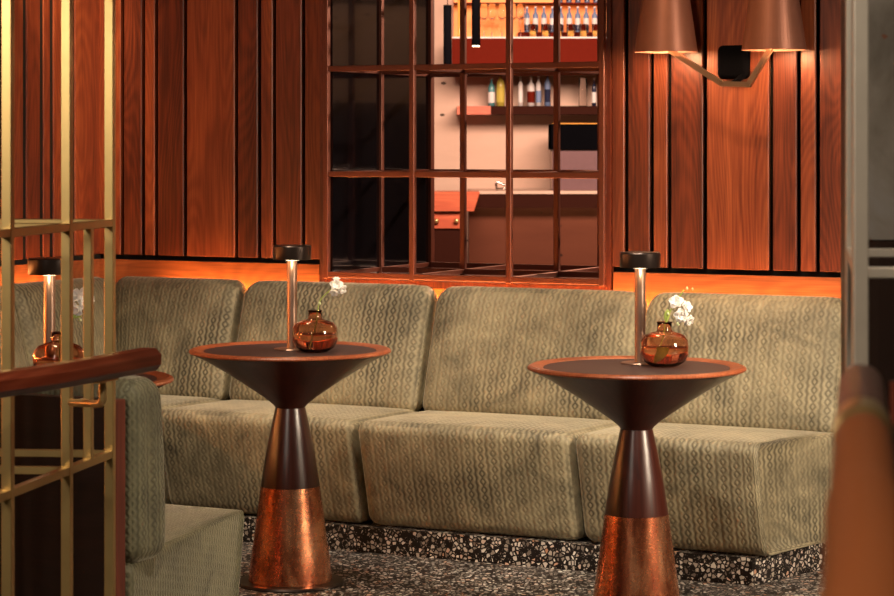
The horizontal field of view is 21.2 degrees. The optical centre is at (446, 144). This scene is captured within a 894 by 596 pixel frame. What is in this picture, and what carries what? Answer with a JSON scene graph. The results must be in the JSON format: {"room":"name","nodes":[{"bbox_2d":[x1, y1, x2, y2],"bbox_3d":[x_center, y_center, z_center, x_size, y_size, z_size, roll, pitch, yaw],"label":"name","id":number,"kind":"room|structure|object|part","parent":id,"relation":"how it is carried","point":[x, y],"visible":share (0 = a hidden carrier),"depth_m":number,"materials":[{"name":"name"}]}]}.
{"room":"cocktail lounge","nodes":[
{"label":"cocktail lounge","id":0,"kind":"room"},
{"bbox_2d":[0,0,100,285],"bbox_3d":[-2.841,-0.095,6.203,0.154,2.850,6.555,0,0,27],"label":"wall","id":1,"kind":"structure","parent":0,"point":[37,22],"depth_m":8.79,"materials":[{"name":"brown wood"}]},
{"bbox_2d":[0,394,103,595],"bbox_3d":[-1.737,0.935,5.596,2.287,0.790,0.027,0,0,27],"label":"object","id":2,"kind":"structure","parent":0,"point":[37,416],"depth_m":5.14,"materials":[{"name":"brown wood"}]},
{"bbox_2d":[432,288,446,296],"bbox_3d":[0.238,0.917,8.767,1.148,0.826,0.834,0,0,27],"label":"wall","id":3,"kind":"structure","parent":0,"point":[438,291],"depth_m":8.44,"materials":[{"name":"brown wood"}]},
{"bbox_2d":[325,272,606,289],"bbox_3d":[0.232,0.491,8.744,1.098,0.022,0.820,0,0,27],"label":"trim","id":4,"kind":"structure","parent":3,"relation":"on","point":[431,283],"depth_m":8.40,"materials":[{"name":"brown wood"}]},
{"bbox_2d":[323,0,605,285],"bbox_3d":[0.229,-0.510,8.740,1.096,1.980,0.830,0,0,27],"label":"lattice screen","id":5,"kind":"object","parent":4,"relation":"on","point":[529,274],"visible":0.77,"depth_m":8.61,"materials":[{"name":"wood"}]},
{"bbox_3d":[-0.433,-0.510,8.618,0.020,1.980,0.020,0,0,27],"label":"post","id":6,"kind":"part","parent":5,"relation":"part of","materials":[{"name":"wood"}]},
{"bbox_3d":[-0.249,-0.510,8.979,0.020,1.980,0.020,0,0,27],"label":"post","id":7,"kind":"part","parent":5,"relation":"part of","materials":[{"name":"wood"}]},
{"bbox_3d":[-0.121,-0.510,8.462,0.020,1.980,0.020,0,0,27],"label":"post","id":8,"kind":"part","parent":5,"relation":"part of","materials":[{"name":"wood"}]},
{"bbox_3d":[-0.068,-0.510,9.341,0.020,1.980,0.020,0,0,27],"label":"post","id":9,"kind":"part","parent":5,"relation":"part of","materials":[{"name":"wood"}]},
{"bbox_3d":[0.060,-0.510,8.825,0.020,1.980,0.020,0,0,27],"label":"post","id":10,"kind":"part","parent":5,"relation":"part of","materials":[{"name":"wood"}]},
{"bbox_3d":[0.216,-0.510,8.294,0.020,1.980,0.020,0,0,27],"label":"post","id":11,"kind":"part","parent":5,"relation":"part of","materials":[{"name":"wood"}]},
{"bbox_3d":[0.397,-0.510,8.656,0.020,1.980,0.020,0,0,27],"label":"post","id":12,"kind":"part","parent":5,"relation":"part of","materials":[{"name":"wood"}]},
{"bbox_3d":[0.578,-0.510,9.018,0.020,1.980,0.020,0,0,27],"label":"post","id":13,"kind":"part","parent":5,"relation":"part of","materials":[{"name":"wood"}]},
{"bbox_3d":[0.529,-0.510,8.137,0.020,1.980,0.020,0,0,27],"label":"post","id":14,"kind":"part","parent":5,"relation":"part of","materials":[{"name":"wood"}]},
{"bbox_2d":[243,514,823,585],"bbox_3d":[0.159,1.288,7.900,2.258,0.083,0.525,0,0,27],"label":"baseboard","id":15,"kind":"structure","parent":3,"relation":"attached to","point":[582,554],"depth_m":7.56,"materials":[{"name":"stone"}]},
{"bbox_2d":[99,0,840,305],"bbox_3d":[1.434,-0.095,8.169,6.342,2.850,0.834,0,0,27],"label":"wall","id":16,"kind":"structure","parent":0,"point":[737,190],"depth_m":8.17,"materials":[{"name":"brown wood"}]},
{"bbox_2d":[330,0,427,277],"bbox_3d":[-0.244,-0.520,9.005,0.012,2.000,0.780,0,0,27],"label":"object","id":17,"kind":"structure","parent":16,"relation":"attached to","point":[354,24],"depth_m":8.92,"materials":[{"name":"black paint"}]},
{"bbox_2d":[433,0,433,267],"bbox_3d":[-0.069,-0.520,9.370,0.030,2.000,0.030,0,0,27],"label":"trim","id":18,"kind":"structure","parent":16,"relation":"attached to","point":[433,0],"depth_m":9.37,"materials":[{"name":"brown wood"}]},
{"bbox_2d":[320,0,613,289],"bbox_3d":[0.056,-0.509,8.393,1.124,2.022,0.050,0,0,27],"label":"trim","id":19,"kind":"structure","parent":16,"relation":"attached to","point":[609,268],"depth_m":8.14,"materials":[{"name":"brown wood"}]},
{"bbox_2d":[634,0,806,86],"bbox_3d":[0.899,-0.404,7.832,0.582,0.433,0.254,0,0,27],"label":"wall sconce","id":20,"kind":"object","parent":16,"relation":"attached to","point":[664,26],"visible":1,"depth_m":7.80,"materials":[{"name":"brown metal"}]},
{"bbox_3d":[0.722,-0.463,7.895,0.209,0.314,0.209,0,0,0],"label":"lamp shade","id":21,"kind":"part","parent":20,"relation":"part of","materials":[{"name":"brown metal"}]},
{"bbox_3d":[0.891,-0.253,7.811,0.360,0.132,0.020,0,0,27],"label":"arm","id":22,"kind":"part","parent":20,"relation":"part of","materials":[{"name":"brown metal"}]},
{"bbox_3d":[0.950,-0.274,7.923,0.108,0.112,0.044,0,0,27],"label":"plate","id":23,"kind":"part","parent":20,"relation":"part of","materials":[{"name":"black metal"}]},
{"bbox_3d":[1.056,-0.463,7.729,0.209,0.314,0.209,0,0,0],"label":"lamp shade","id":24,"kind":"part","parent":20,"relation":"part of","materials":[{"name":"brown metal"}]},
{"bbox_2d":[434,0,596,262],"bbox_3d":[2.000,-0.470,17.250,12.000,3.600,0.100,0,0,0],"label":"wall","id":25,"kind":"structure","parent":0,"point":[486,134],"depth_m":17.20,"materials":[{"name":"paint"}]},
{"bbox_2d":[452,0,596,63],"bbox_3d":[0.894,-0.977,16.897,1.720,0.886,0.604,0,0,0],"label":"bar","id":26,"kind":"object","parent":25,"relation":"attached to","point":[526,49],"visible":0.44,"depth_m":16.60,"materials":[{"name":"paint"}]},
{"bbox_2d":[457,0,459,36],"bbox_3d":[0.088,-0.900,16.800,0.032,0.300,0.031,0,0,0],"label":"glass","id":27,"kind":"object","parent":26,"relation":"on","point":[458,0],"visible":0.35,"depth_m":16.79,"materials":[{"name":"glass"}]},
{"bbox_2d":[480,4,487,36],"bbox_3d":[0.258,-0.868,16.720,0.066,0.235,0.066,0,0,0],"label":"wine glass","id":28,"kind":"object","parent":26,"relation":"on","point":[483,7],"visible":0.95,"depth_m":16.70,"materials":[{"name":"white"}]},
{"bbox_2d":[488,4,496,36],"bbox_3d":[0.314,-0.868,16.720,0.066,0.235,0.066,0,0,0],"label":"wine glass","id":29,"kind":"object","parent":26,"relation":"on","point":[492,11],"visible":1,"depth_m":16.70,"materials":[{"name":"white"}]},
{"bbox_2d":[497,4,505,36],"bbox_3d":[0.384,-0.868,16.720,0.066,0.235,0.066,0,0,0],"label":"wine glass","id":30,"kind":"object","parent":26,"relation":"on","point":[501,11],"visible":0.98,"depth_m":16.70,"materials":[{"name":"white"}]},
{"bbox_2d":[513,4,516,20],"bbox_3d":[0.458,-0.868,16.720,0.066,0.235,0.066,0,0,0],"label":"wine glass","id":31,"kind":"object","parent":26,"relation":"on","point":[514,5],"visible":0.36,"depth_m":16.70,"materials":[{"name":"white"}]},
{"bbox_2d":[517,4,524,36],"bbox_3d":[0.513,-0.868,16.720,0.066,0.235,0.066,0,0,0],"label":"wine glass","id":32,"kind":"object","parent":26,"relation":"on","point":[520,7],"visible":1,"depth_m":16.70,"materials":[{"name":"white"}]},
{"bbox_3d":[0.894,-0.636,16.899,1.720,0.205,0.599,0,0,0],"label":"panel","id":33,"kind":"part","parent":26,"relation":"part of","materials":[{"name":"paint"}]},
{"bbox_2d":[454,3,596,5],"bbox_3d":[0.901,-1.004,17.045,1.706,0.011,0.190,0,0,0],"label":"shelf","id":34,"kind":"object","parent":26,"relation":"attached to","point":[455,4],"depth_m":17.01,"materials":[{"name":"paint"}]},
{"bbox_2d":[524,6,529,31],"bbox_3d":[0.568,-0.891,17.000,0.041,0.185,0.040,0,0,0],"label":"bottle","id":35,"kind":"object","parent":26,"relation":"on","point":[527,16],"visible":0.88,"depth_m":16.98,"materials":[{"name":"glass"}]},
{"bbox_2d":[529,24,536,36],"bbox_3d":[0.602,-0.798,16.750,0.062,0.095,0.062,0,0,0],"label":"tumbler","id":36,"kind":"object","parent":26,"relation":"on","point":[532,27],"visible":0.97,"depth_m":16.73,"materials":[{"name":"clear glass"}]},
{"bbox_2d":[533,6,537,31],"bbox_3d":[0.628,-0.891,17.000,0.041,0.185,0.040,0,0,0],"label":"bottle","id":37,"kind":"object","parent":26,"relation":"on","point":[535,15],"visible":0.73,"depth_m":16.98,"materials":[{"name":"glass"}]},
{"bbox_2d":[541,6,546,31],"bbox_3d":[0.688,-0.891,17.000,0.041,0.185,0.040,0,0,0],"label":"bottle","id":38,"kind":"object","parent":26,"relation":"on","point":[543,15],"visible":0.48,"depth_m":16.99,"materials":[{"name":"glass"}]},
{"bbox_2d":[541,24,549,36],"bbox_3d":[0.690,-0.798,16.750,0.062,0.095,0.062,0,0,0],"label":"tumbler","id":39,"kind":"object","parent":26,"relation":"on","point":[545,28],"visible":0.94,"depth_m":16.73,"materials":[{"name":"clear glass"}]},
{"bbox_2d":[549,6,552,31],"bbox_3d":[0.748,-0.891,17.000,0.041,0.185,0.040,0,0,0],"label":"bottle","id":40,"kind":"object","parent":26,"relation":"on","point":[551,13],"visible":0.59,"depth_m":16.98,"materials":[{"name":"glass"}]},
{"bbox_3d":[0.748,-0.885,17.000,0.040,0.174,0.039,0,0,0],"label":"glass","id":41,"kind":"part","parent":40,"relation":"part of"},
{"bbox_2d":[560,6,563,31],"bbox_3d":[0.808,-0.891,17.000,0.041,0.185,0.040,0,0,0],"label":"bottle","id":42,"kind":"object","parent":26,"relation":"on","point":[561,13],"visible":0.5,"depth_m":16.98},
{"bbox_2d":[566,6,571,31],"bbox_3d":[0.868,-0.891,17.000,0.041,0.185,0.040,0,0,0],"label":"bottle","id":43,"kind":"object","parent":26,"relation":"on","point":[569,15],"visible":0.59,"depth_m":16.99,"materials":[{"name":"glass"}]},
{"bbox_2d":[566,24,574,36],"bbox_3d":[0.866,-0.798,16.750,0.062,0.095,0.062,0,0,0],"label":"tumbler","id":44,"kind":"object","parent":26,"relation":"on","point":[570,27],"visible":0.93,"depth_m":16.73,"materials":[{"name":"clear glass"}]},
{"bbox_2d":[575,6,580,31],"bbox_3d":[0.928,-0.891,17.000,0.041,0.185,0.040,0,0,0],"label":"bottle","id":45,"kind":"object","parent":26,"relation":"on","point":[577,15],"visible":0.8,"depth_m":16.98,"materials":[{"name":"glass"}]},
{"bbox_2d":[579,24,587,36],"bbox_3d":[0.954,-0.798,16.750,0.062,0.095,0.062,0,0,0],"label":"tumbler","id":46,"kind":"object","parent":26,"relation":"on","point":[583,28],"visible":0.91,"depth_m":16.73,"materials":[{"name":"clear glass"}]},
{"bbox_2d":[583,6,588,31],"bbox_3d":[0.988,-0.891,17.000,0.041,0.185,0.040,0,0,0],"label":"bottle","id":47,"kind":"object","parent":26,"relation":"on","point":[586,15],"visible":0.76,"depth_m":16.99,"materials":[{"name":"glass"}]},
{"bbox_2d":[592,6,596,23],"bbox_3d":[1.048,-0.891,17.000,0.041,0.185,0.040,0,0,0],"label":"bottle","id":48,"kind":"object","parent":26,"relation":"on","point":[594,15],"visible":0.57,"depth_m":16.98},
{"bbox_3d":[1.048,-0.885,17.000,0.040,0.174,0.039,0,0,0],"label":"glass","id":49,"kind":"part","parent":48,"relation":"part of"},
{"bbox_2d":[592,24,596,36],"bbox_3d":[1.042,-0.798,16.750,0.062,0.095,0.062,0,0,0],"label":"tumbler","id":50,"kind":"object","parent":26,"relation":"on","point":[594,26],"visible":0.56,"depth_m":16.72,"materials":[{"name":"clear glass"}]},
{"bbox_2d":[457,106,596,114],"bbox_3d":[0.858,-0.245,17.049,1.574,0.060,0.299,0,0,0],"label":"wall shelf","id":51,"kind":"object","parent":25,"relation":"attached to","point":[471,110],"visible":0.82,"depth_m":16.90,"materials":[{"name":"brown wood"}]},
{"bbox_3d":[0.190,-0.245,17.049,0.239,0.060,0.299,0,0,0],"label":"shelf","id":52,"kind":"part","parent":51,"relation":"part of","materials":[{"name":"orange wood"}]},
{"bbox_2d":[488,78,494,105],"bbox_3d":[0.316,-0.375,17.000,0.049,0.200,0.049,0,0,0],"label":"bottle","id":53,"kind":"object","parent":51,"relation":"on","point":[491,88],"visible":1,"depth_m":16.98,"materials":[{"name":"glass"}]},
{"bbox_2d":[496,76,504,105],"bbox_3d":[0.380,-0.395,17.000,0.062,0.240,0.062,0,0,0],"label":"bottle","id":54,"kind":"object","parent":51,"relation":"on","point":[500,85],"visible":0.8,"depth_m":16.98,"materials":[{"name":"glass"}]},
{"bbox_2d":[518,76,522,105],"bbox_3d":[0.522,-0.385,17.000,0.035,0.220,0.035,0,0,0],"label":"bottle","id":55,"kind":"object","parent":51,"relation":"on","point":[520,85],"visible":0.91,"depth_m":16.98,"materials":[{"name":"glass"}]},
{"bbox_2d":[527,77,534,105],"bbox_3d":[0.597,-0.380,17.000,0.054,0.210,0.054,0,0,0],"label":"bottle","id":56,"kind":"object","parent":51,"relation":"on","point":[530,88],"visible":1,"depth_m":16.98,"materials":[{"name":"glass"}]},
{"bbox_2d":[536,76,540,105],"bbox_3d":[0.650,-0.385,17.000,0.039,0.220,0.039,0,0,0],"label":"bottle","id":57,"kind":"object","parent":51,"relation":"on","point":[538,84],"visible":0.89,"depth_m":16.98,"materials":[{"name":"glass"}]},
{"bbox_2d":[544,76,550,105],"bbox_3d":[0.714,-0.395,17.000,0.045,0.240,0.045,0,0,0],"label":"bottle","id":58,"kind":"object","parent":51,"relation":"on","point":[547,85],"visible":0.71,"depth_m":16.98,"materials":[{"name":"blue glass"}]},
{"bbox_2d":[579,78,586,105],"bbox_3d":[0.966,-0.375,17.000,0.060,0.200,0.060,0,0,0],"label":"glass jar","id":59,"kind":"object","parent":51,"relation":"on","point":[582,81],"visible":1,"depth_m":16.97,"materials":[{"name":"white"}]},
{"bbox_2d":[592,78,595,105],"bbox_3d":[1.044,-0.375,17.000,0.033,0.200,0.033,0,0,0],"label":"bottle","id":60,"kind":"object","parent":51,"relation":"on","point":[593,85],"visible":1,"depth_m":16.99,"materials":[{"name":"glass"}]},
{"bbox_2d":[239,542,822,595],"bbox_3d":[0.000,1.355,3.750,14.000,0.050,10.500,0,0,0],"label":"floor","id":61,"kind":"structure","parent":0,"point":[363,573],"depth_m":7.31,"materials":[{"name":"carpet"}]},
{"bbox_2d":[0,0,115,595],"bbox_3d":[-0.938,-0.090,4.406,0.388,2.840,0.888,0,0,11],"label":"lattice screen","id":62,"kind":"object","parent":61,"relation":"on","point":[10,227],"visible":1,"depth_m":4.54,"materials":[{"name":"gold metal"}]},
{"bbox_3d":[-0.780,-0.090,4.251,0.018,2.840,0.018,0,0,11],"label":"post","id":63,"kind":"part","parent":62,"relation":"part of","materials":[{"name":"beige metal"}]},
{"bbox_3d":[-0.722,-0.090,4.552,0.018,2.840,0.018,0,0,11],"label":"post","id":64,"kind":"part","parent":62,"relation":"part of","materials":[{"name":"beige metal"}]},
{"bbox_2d":[0,348,161,407],"bbox_3d":[-0.863,0.439,3.891,0.174,0.112,1.406,0,0,20],"label":"handrail","id":65,"kind":"object","parent":62,"relation":"attached to","point":[99,369],"visible":1,"depth_m":4.26,"materials":[{"name":"brown wood"}]},
{"bbox_3d":[-0.627,0.428,4.360,0.026,0.005,0.075,0,0,20],"label":"bracket plate","id":66,"kind":"part","parent":65,"relation":"part of","materials":[{"name":"gold metal"}]},
{"bbox_3d":[-0.700,0.388,4.673,0.017,0.463,0.017,0,0,11],"label":"post","id":67,"kind":"part","parent":62,"relation":"part of","materials":[{"name":"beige metal"}]},
{"bbox_3d":[-0.676,-0.090,4.799,0.018,2.840,0.018,0,0,11],"label":"post","id":68,"kind":"part","parent":62,"relation":"part of","materials":[{"name":"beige metal"}]},
{"bbox_2d":[15,277,116,365],"bbox_3d":[-1.354,0.706,8.595,0.205,0.438,0.590,0,0,27],"label":"banquette section","id":69,"kind":"object","parent":61,"relation":"on","point":[29,296],"visible":0.26,"depth_m":8.44,"materials":[{"name":"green fabric"}]},
{"bbox_2d":[0,369,243,595],"bbox_3d":[-1.206,0.917,5.797,1.557,0.826,0.801,0,0,27],"label":"banquette section","id":70,"kind":"object","parent":61,"relation":"on","point":[162,549],"visible":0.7,"depth_m":5.22,"materials":[{"name":"green fabric"}]},
{"bbox_3d":[-1.333,0.706,5.544,1.557,0.404,0.155,0,0,27],"label":"backrest","id":71,"kind":"part","parent":70,"relation":"part of","materials":[{"name":"green fabric"}]},
{"bbox_3d":[-1.385,0.937,5.459,1.539,0.786,0.037,0,0,27],"label":"panel","id":72,"kind":"part","parent":70,"relation":"part of","materials":[{"name":"brown wood"}]},
{"bbox_3d":[-1.204,1.067,5.821,1.539,0.356,0.756,0,0,27],"label":"seat","id":73,"kind":"part","parent":70,"relation":"part of","materials":[{"name":"green fabric"}]},
{"bbox_2d":[130,371,173,387],"bbox_3d":[-1.035,0.974,6.370,0.614,0.712,0.614,0,0,21],"label":"pedestal table","id":74,"kind":"object","parent":61,"relation":"on","point":[160,379],"visible":0.07,"depth_m":6.40,"materials":[{"name":"brown wood"}]},
{"bbox_2d":[28,257,60,342],"bbox_3d":[-1.074,0.464,6.470,0.117,0.319,0.117,0,0,0],"label":"table lamp","id":75,"kind":"object","parent":74,"relation":"on","point":[49,267],"visible":0.6,"depth_m":6.45,"materials":[{"name":"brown metal"}]},
{"bbox_3d":[-1.074,0.485,6.470,0.031,0.268,0.031,0,0,0],"label":"stem","id":76,"kind":"part","parent":75,"relation":"part of","materials":[{"name":"brown metal"}]},
{"bbox_2d":[33,331,82,365],"bbox_3d":[-1.033,0.560,6.375,0.139,0.126,0.139,0,0,-25],"label":"bud vase","id":77,"kind":"object","parent":74,"relation":"on","point":[50,352],"visible":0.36,"depth_m":6.33,"materials":[{"name":"orange glass"}]},
{"bbox_2d":[60,287,94,331],"bbox_3d":[-0.986,0.491,6.369,0.096,0.237,0.028,0,0,-5],"label":"flower sprig","id":78,"kind":"object","parent":77,"relation":"in","point":[77,294],"visible":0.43,"depth_m":6.37,"materials":[{"name":"white plant"}]},
{"bbox_2d":[116,276,246,503],"bbox_3d":[-1.102,0.898,8.530,0.560,0.823,0.666,0,0,27],"label":"banquette section","id":79,"kind":"object","parent":61,"relation":"on","point":[173,316],"visible":0.35,"depth_m":8.64,"materials":[{"name":"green fabric"}]},
{"bbox_3d":[-1.005,0.706,8.725,0.560,0.438,0.213,0,0,27],"label":"backrest","id":80,"kind":"part","parent":79,"relation":"part of","materials":[{"name":"green fabric"}]},
{"bbox_3d":[-1.067,1.067,8.434,0.412,0.355,0.526,0,0,27],"label":"seat","id":81,"kind":"part","parent":79,"relation":"part of","materials":[{"name":"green fabric"}]},
{"bbox_2d":[189,340,390,592],"bbox_3d":[-0.476,0.974,7.270,0.614,0.712,0.614,0,0,0],"label":"pedestal table","id":82,"kind":"object","parent":61,"relation":"on","point":[290,553],"visible":0.94,"depth_m":7.18,"materials":[{"name":"brown metal"}]},
{"bbox_2d":[195,354,386,408],"bbox_3d":[-0.476,0.715,7.270,0.594,0.164,0.594,0,0,0],"label":"tabletop","id":83,"kind":"object","parent":82,"relation":"on","point":[287,381],"depth_m":7.09,"materials":[{"name":"brown wood"}]},
{"bbox_2d":[273,244,310,350],"bbox_3d":[-0.472,0.464,7.300,0.117,0.319,0.117,0,0,0],"label":"table lamp","id":84,"kind":"object","parent":82,"relation":"on","point":[291,253],"visible":0.93,"depth_m":7.29,"materials":[{"name":"brown metal"}]},
{"bbox_3d":[-0.472,0.485,7.300,0.031,0.268,0.031,0,0,0],"label":"stem","id":85,"kind":"part","parent":84,"relation":"part of","materials":[{"name":"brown metal"}]},
{"bbox_3d":[-0.476,1.325,7.270,0.330,0.009,0.330,0,0,0],"label":"foot plate","id":86,"kind":"part","parent":82,"relation":"part of","materials":[{"name":"brown metal"}]},
{"bbox_2d":[292,310,337,352],"bbox_3d":[-0.397,0.560,7.205,0.139,0.126,0.139,0,0,0],"label":"bud vase","id":87,"kind":"object","parent":82,"relation":"on","point":[314,334],"visible":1,"depth_m":7.16,"materials":[{"name":"orange glass"}]},
{"bbox_2d":[317,277,345,310],"bbox_3d":[-0.358,0.503,7.200,0.111,0.214,0.031,0,0,0],"label":"flower sprig","id":88,"kind":"object","parent":87,"relation":"in","point":[335,284],"visible":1,"depth_m":7.20,"materials":[{"name":"white plant"}]},
{"bbox_2d":[162,280,437,522],"bbox_3d":[-0.503,0.898,8.230,0.770,0.823,0.666,0,0,27],"label":"banquette section","id":89,"kind":"object","parent":61,"relation":"on","point":[214,452],"visible":0.67,"depth_m":8.15,"materials":[{"name":"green fabric"}]},
{"bbox_3d":[-0.534,1.067,8.168,0.770,0.355,0.526,0,0,27],"label":"seat","id":90,"kind":"part","parent":89,"relation":"part of","materials":[{"name":"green fabric"}]},
{"bbox_3d":[-0.406,0.706,8.425,0.770,0.438,0.213,0,0,27],"label":"backrest","id":91,"kind":"part","parent":89,"relation":"part of","materials":[{"name":"green fabric"}]},
{"bbox_2d":[359,286,647,539],"bbox_3d":[0.194,0.898,7.882,0.778,0.823,0.666,0,0,27],"label":"banquette section","id":92,"kind":"object","parent":61,"relation":"on","point":[492,449],"visible":0.77,"depth_m":7.78,"materials":[{"name":"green fabric"}]},
{"bbox_3d":[0.157,1.067,7.823,0.764,0.355,0.526,0,0,27],"label":"seat","id":93,"kind":"part","parent":92,"relation":"part of","materials":[{"name":"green fabric"}]},
{"bbox_3d":[0.291,0.706,8.076,0.778,0.438,0.213,0,0,27],"label":"backrest","id":94,"kind":"part","parent":92,"relation":"part of","materials":[{"name":"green fabric"}]},
{"bbox_2d":[527,356,746,595],"bbox_3d":[0.532,0.974,6.720,0.614,0.712,0.614,0,0,-34],"label":"pedestal table","id":95,"kind":"object","parent":61,"relation":"on","point":[636,558],"visible":0.97,"depth_m":6.64,"materials":[{"name":"brown wood"}]},
{"bbox_2d":[534,372,738,430],"bbox_3d":[0.532,0.715,6.720,0.594,0.164,0.594,0,0,-34],"label":"table top underside","id":96,"kind":"object","parent":95,"relation":"on","point":[634,401],"depth_m":6.54,"materials":[{"name":"brown wood"}]},
{"bbox_2d":[620,251,660,364],"bbox_3d":[0.551,0.464,6.830,0.117,0.319,0.117,0,0,0],"label":"table lamp","id":97,"kind":"object","parent":95,"relation":"on","point":[639,260],"visible":0.93,"depth_m":6.82,"materials":[{"name":"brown metal"}]},
{"bbox_3d":[0.551,0.485,6.830,0.031,0.268,0.031,0,0,0],"label":"stem","id":98,"kind":"part","parent":97,"relation":"part of","materials":[{"name":"brown metal"}]},
{"bbox_2d":[640,321,688,367],"bbox_3d":[0.612,0.560,6.735,0.139,0.126,0.139,0,0,33],"label":"bud vase","id":99,"kind":"object","parent":95,"relation":"on","point":[662,348],"visible":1,"depth_m":6.68,"materials":[{"name":"orange glass"}]},
{"bbox_2d":[664,287,693,325],"bbox_3d":[0.638,0.504,6.726,0.119,0.213,0.035,0,0,-12],"label":"flower sprig","id":100,"kind":"object","parent":99,"relation":"in","point":[680,314],"visible":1,"depth_m":6.73,"materials":[{"name":"white plant"}]},
{"bbox_3d":[0.623,0.509,6.732,0.091,0.204,0.018,0,0,-13],"label":"stem","id":101,"kind":"part","parent":100,"relation":"part of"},
{"bbox_2d":[576,292,840,555],"bbox_3d":[0.856,0.898,7.551,0.721,0.823,0.666,0,0,27],"label":"banquette section","id":102,"kind":"object","parent":61,"relation":"on","point":[746,463],"visible":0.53,"depth_m":7.46,"materials":[{"name":"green fabric"}]},
{"bbox_3d":[0.825,1.067,7.488,0.721,0.355,0.526,0,0,27],"label":"seat","id":103,"kind":"part","parent":102,"relation":"part of","materials":[{"name":"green fabric"}]},
{"bbox_3d":[0.954,0.706,7.745,0.693,0.438,0.213,0,0,27],"label":"backrest","id":104,"kind":"part","parent":102,"relation":"part of","materials":[{"name":"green fabric"}]},
{"bbox_2d":[820,364,893,595],"bbox_3d":[0.255,0.759,1.459,0.067,1.143,1.542,0,0,11],"label":"handrail","id":105,"kind":"object","parent":61,"relation":"on","point":[859,506],"visible":1,"depth_m":1.31,"materials":[{"name":"brown wood"}]},
{"bbox_3d":[0.419,0.774,2.200,0.024,1.112,0.024,0,0,0],"label":"support post","id":106,"kind":"part","parent":105,"relation":"part of","materials":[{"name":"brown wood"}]},
{"bbox_2d":[845,0,893,370],"bbox_3d":[0.929,-0.090,3.275,0.842,2.840,0.568,0,0,0],"label":"lattice screen","id":107,"kind":"object","parent":61,"relation":"on","point":[857,252],"visible":0.72,"depth_m":2.99,"materials":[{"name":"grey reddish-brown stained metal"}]},
{"bbox_3d":[0.601,-0.090,3.550,0.018,2.840,0.018,0,0,0],"label":"post","id":108,"kind":"part","parent":107,"relation":"part of","materials":[{"name":"brown metal"}]},
{"bbox_3d":[0.517,-0.090,3.000,0.018,2.840,0.018,0,0,0],"label":"post","id":109,"kind":"part","parent":107,"relation":"part of","materials":[{"name":"brown metal"}]},
{"bbox_3d":[-1.301,1.288,8.197,1.064,0.083,1.404,0,0,0],"label":"baseboard","id":110,"kind":"structure","parent":61,"relation":"on","visible":0},
{"bbox_2d":[0,286,28,368],"bbox_3d":[-1.444,0.866,7.925,0.643,0.758,0.680,0,0,27],"label":"banquette section","id":111,"kind":"object","parent":110,"relation":"on","point":[21,360],"visible":0.04,"depth_m":8.24,"materials":[{"name":"green fabric"}]},
{"bbox_2d":[841,0,893,415],"bbox_3d":[1.534,-0.095,4.026,1.732,2.850,0.068,0,0,0],"label":"wall partition","id":112,"kind":"structure","parent":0,"point":[880,12],"depth_m":3.99,"materials":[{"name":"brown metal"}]},
{"bbox_3d":[1.540,0.745,3.995,1.719,1.170,0.007,0,0,0],"label":"tinted panel","id":113,"kind":"part","parent":112,"relation":"part of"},
{"bbox_3d":[1.540,-0.681,3.995,1.719,1.678,0.007,0,0,0],"label":"aged panel","id":114,"kind":"part","parent":112,"relation":"part of","materials":[{"name":"mirror"}]},
{"bbox_3d":[2.000,-2.295,13.150,12.000,0.050,8.300,0,0,0],"label":"ceiling","id":115,"kind":"structure","parent":0,"visible":0},
{"bbox_2d":[443,0,451,63],"bbox_3d":[0.003,-1.357,14.000,0.048,1.826,0.048,0,0,0],"label":"pendant lamp","id":116,"kind":"object","parent":115,"relation":"hanging from","point":[447,9],"visible":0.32,"depth_m":13.98,"materials":[{"name":"black metal"}]},
{"bbox_2d":[472,0,479,46],"bbox_3d":[0.160,-1.406,13.200,0.048,1.727,0.048,0,0,0],"label":"pendant lamp","id":117,"kind":"object","parent":115,"relation":"hanging from","point":[475,3],"visible":1,"depth_m":13.18,"materials":[{"name":"black metal"}]},
{"bbox_3d":[0.500,1.355,13.500,15.000,0.050,9.000,0,0,0],"label":"floor","id":118,"kind":"structure","parent":0,"visible":0},
{"bbox_2d":[434,191,479,267],"bbox_3d":[-0.030,0.819,15.950,0.491,1.022,0.500,0,0,0],"label":"base cabinet","id":119,"kind":"object","parent":118,"relation":"on","point":[446,203],"visible":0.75,"depth_m":15.74,"materials":[{"name":"orange wood"}]},
{"bbox_3d":[-0.084,0.498,15.945,0.384,0.105,0.410,0,0,0],"label":"drawer","id":120,"kind":"part","parent":119,"relation":"part of","materials":[{"name":"orange wood"}]},
{"bbox_2d":[468,189,596,270],"bbox_3d":[1.675,0.822,16.745,3.050,1.017,0.890,0,0,0],"label":"bar counter","id":121,"kind":"object","parent":118,"relation":"on","point":[532,208],"depth_m":16.44,"materials":[{"name":"wood"}]},
{"bbox_2d":[495,181,505,189],"bbox_3d":[0.389,0.282,16.500,0.118,0.066,0.016,0,0,0],"label":"tap","id":122,"kind":"object","parent":121,"relation":"on","point":[496,182],"visible":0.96,"depth_m":16.49,"materials":[{"name":"metal"}]},
{"bbox_2d":[468,189,596,193],"bbox_3d":[1.675,0.323,16.745,3.050,0.020,0.890,0,0,0],"label":"countertop","id":123,"kind":"structure","parent":121,"relation":"on","point":[482,191],"depth_m":16.30,"materials":[{"name":"stone"}]},
{"bbox_2d":[548,123,596,190],"bbox_3d":[1.020,0.081,16.675,0.612,0.464,0.450,0,0,0],"label":"coffee machine","id":124,"kind":"object","parent":121,"relation":"on","point":[578,141],"visible":0.52,"depth_m":16.47,"materials":[{"name":"black metal"}]},
{"bbox_2d":[548,124,596,149],"bbox_3d":[1.020,-0.055,16.675,0.612,0.179,0.450,0,0,0],"label":"hood","id":125,"kind":"object","parent":124,"relation":"attached to","point":[572,136],"depth_m":16.45,"materials":[{"name":"black metal"}]},
{"bbox_3d":[1.022,0.175,16.680,0.594,0.276,0.420,0,0,0],"label":"panel","id":126,"kind":"part","parent":124,"relation":"part of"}
]}

